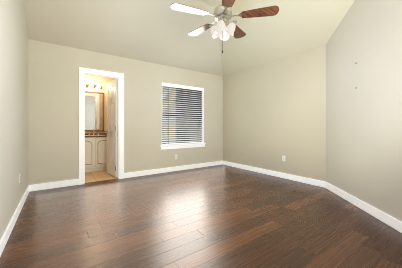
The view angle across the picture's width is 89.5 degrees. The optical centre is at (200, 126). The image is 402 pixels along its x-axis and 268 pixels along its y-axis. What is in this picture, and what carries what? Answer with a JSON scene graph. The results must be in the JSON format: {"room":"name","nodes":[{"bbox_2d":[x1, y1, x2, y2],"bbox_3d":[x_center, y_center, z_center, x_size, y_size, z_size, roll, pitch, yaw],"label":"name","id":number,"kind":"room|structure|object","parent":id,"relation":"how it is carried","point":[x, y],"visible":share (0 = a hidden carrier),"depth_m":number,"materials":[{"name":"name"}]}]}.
{"room":"empty bedroom","nodes":[
{"label":"empty bedroom","id":0,"kind":"room"},
{"bbox_2d":[0,0,27,239],"bbox_3d":[-1.446,-0.615,1.269,0.120,3.300,4.740,0,0,-35],"label":"wall","id":1,"kind":"structure","parent":0,"point":[13,97],"depth_m":2.12,"materials":[{"name":"paint"}]},
{"bbox_2d":[85,169,117,182],"bbox_3d":[-2.124,1.035,4.676,2.740,0.001,1.490,0,0,-35],"label":"floor","id":2,"kind":"structure","parent":0,"point":[94,176],"depth_m":4.24,"materials":[{"name":"beige tile"}]},
{"bbox_2d":[85,138,96,171],"bbox_3d":[-2.753,0.634,4.771,0.380,0.798,0.601,0,0,-35],"label":"base cabinet","id":3,"kind":"object","parent":2,"relation":"on","point":[95,151],"depth_m":4.60,"materials":[{"name":"beige wood"}]},
{"bbox_2d":[85,134,117,137],"bbox_3d":[-2.444,0.218,4.992,1.930,0.035,0.596,0,0,-35],"label":"countertop","id":4,"kind":"structure","parent":3,"relation":"on","point":[86,135],"depth_m":4.75,"materials":[{"name":"beige stone"}]},
{"bbox_2d":[97,138,106,170],"bbox_3d":[-2.443,0.634,4.990,0.380,0.798,0.601,0,0,-35],"label":"base cabinet","id":5,"kind":"object","parent":2,"relation":"on","point":[101,142],"depth_m":4.73,"materials":[{"name":"beige wood"}]},
{"bbox_2d":[85,75,117,132],"bbox_3d":[-2.588,-0.185,5.334,2.740,2.440,0.120,0,0,-35],"label":"wall","id":6,"kind":"structure","parent":0,"point":[96,80],"depth_m":5.28,"materials":[{"name":"paint"}]},
{"bbox_2d":[85,84,101,88],"bbox_3d":[-2.808,-1.025,5.022,0.660,0.080,0.133,0,0,-35],"label":"vanity light","id":7,"kind":"object","parent":6,"relation":"attached to","point":[93,86],"visible":0.65,"depth_m":5.12,"materials":[{"name":"silver metal"}]},
{"bbox_2d":[85,91,103,130],"bbox_3d":[-2.863,-0.393,5.048,0.820,1.005,0.027,0,0,-35],"label":"bathroom mirror","id":8,"kind":"object","parent":6,"relation":"attached to","point":[94,111],"visible":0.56,"depth_m":5.16,"materials":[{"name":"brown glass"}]},
{"bbox_2d":[28,39,222,184],"bbox_3d":[-1.114,-0.615,4.476,4.360,3.300,0.120,0,0,-35],"label":"wall","id":9,"kind":"structure","parent":0,"point":[53,112],"depth_m":3.90,"materials":[{"name":"paint"}]},
{"bbox_2d":[79,67,123,184],"bbox_3d":[-1.913,-0.018,3.913,0.779,2.107,0.168,0,0,-35],"label":"door frame","id":10,"kind":"structure","parent":9,"relation":"attached to","point":[81,117],"depth_m":3.80,"materials":[{"name":"white wood"}]},
{"bbox_2d":[104,79,116,176],"bbox_3d":[-1.933,0.021,4.333,0.173,2.005,0.608,0,0,-35],"label":"door leaf","id":11,"kind":"structure","parent":9,"relation":"in","point":[111,131],"depth_m":4.27,"materials":[{"name":"white wood"}]},
{"bbox_2d":[162,82,203,144],"bbox_3d":[-0.440,-0.285,4.952,1.170,1.440,0.121,0,0,-35],"label":"window","id":12,"kind":"structure","parent":9,"relation":"in","point":[186,115],"depth_m":5.05,"materials":[{"name":"white plastic"}]},
{"bbox_2d":[162,83,202,144],"bbox_3d":[-0.422,-0.294,4.926,1.138,1.398,0.066,0,0,-35],"label":"window blinds","id":13,"kind":"object","parent":12,"relation":"attached to","point":[182,87],"visible":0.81,"depth_m":4.89,"materials":[{"name":"white plastic"}]},
{"bbox_2d":[160,143,205,149],"bbox_3d":[-0.417,0.462,4.919,1.240,0.097,0.110,0,0,-35],"label":"window sill","id":14,"kind":"structure","parent":9,"relation":"attached to","point":[177,146],"depth_m":4.84,"materials":[{"name":"white wood"}]},
{"bbox_2d":[162,86,170,141],"bbox_3d":[-1.729,-0.185,4.117,2.500,2.440,0.002,0,0,-35],"label":"wall","id":15,"kind":"structure","parent":0,"point":[166,97],"depth_m":4.76,"materials":[{"name":"paint"}]},
{"bbox_2d":[171,87,175,141],"bbox_3d":[-1.065,-0.185,5.447,0.120,2.440,1.410,0,0,-35],"label":"wall","id":16,"kind":"structure","parent":0,"point":[174,106],"depth_m":4.87,"materials":[{"name":"paint"}]},
{"bbox_2d":[23,0,354,75],"bbox_3d":[0.252,-1.835,2.540,4.360,0.860,4.860,0,0,-35],"label":"ceiling","id":17,"kind":"structure","parent":0,"point":[155,31],"depth_m":3.55,"materials":[{"name":"paint"}]},
{"bbox_2d":[171,0,278,52],"bbox_3d":[0.240,-1.550,2.566,1.272,1.230,1.249,0,0,-35],"label":"fan","id":18,"kind":"object","parent":17,"relation":"hanging from","point":[223,29],"visible":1,"depth_m":2.46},
{"bbox_2d":[0,164,401,267],"bbox_3d":[0.269,1.035,2.515,4.360,0.001,4.800,0,0,-35],"label":"floor","id":19,"kind":"structure","parent":0,"point":[221,216],"depth_m":2.11,"materials":[{"name":"brown wood"}]},
{"bbox_2d":[223,45,325,181],"bbox_3d":[1.415,-0.615,4.569,0.120,3.300,2.645,0,0,-35],"label":"wall","id":20,"kind":"structure","parent":0,"point":[274,111],"depth_m":4.16,"materials":[{"name":"paint"}]},
{"bbox_2d":[326,0,401,221],"bbox_3d":[2.032,-0.615,1.991,0.120,3.300,2.929,0,0,6],"label":"wall","id":21,"kind":"structure","parent":0,"point":[364,128],"depth_m":2.46,"materials":[{"name":"paint"}]},
{"bbox_2d":[0,161,401,256],"bbox_3d":[0.252,0.983,2.540,4.120,0.105,4.620,0,0,-35],"label":"baseboard","id":22,"kind":"structure","parent":21,"relation":"attached to","point":[391,221],"depth_m":3.38,"materials":[{"name":"white wood"}]},
{"label":"outside","id":23,"kind":"structure","parent":0,"visible":0},
{"label":"ground","id":24,"kind":"structure","parent":23,"visible":0},
{"bbox_2d":[176,88,199,140],"bbox_3d":[-2.953,-0.565,10.448,20.000,3.200,2.000,0,0,-35],"label":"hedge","id":25,"kind":"object","parent":24,"relation":"on","point":[186,105],"depth_m":10.80,"materials":[{"name":"green plant"}]}
]}

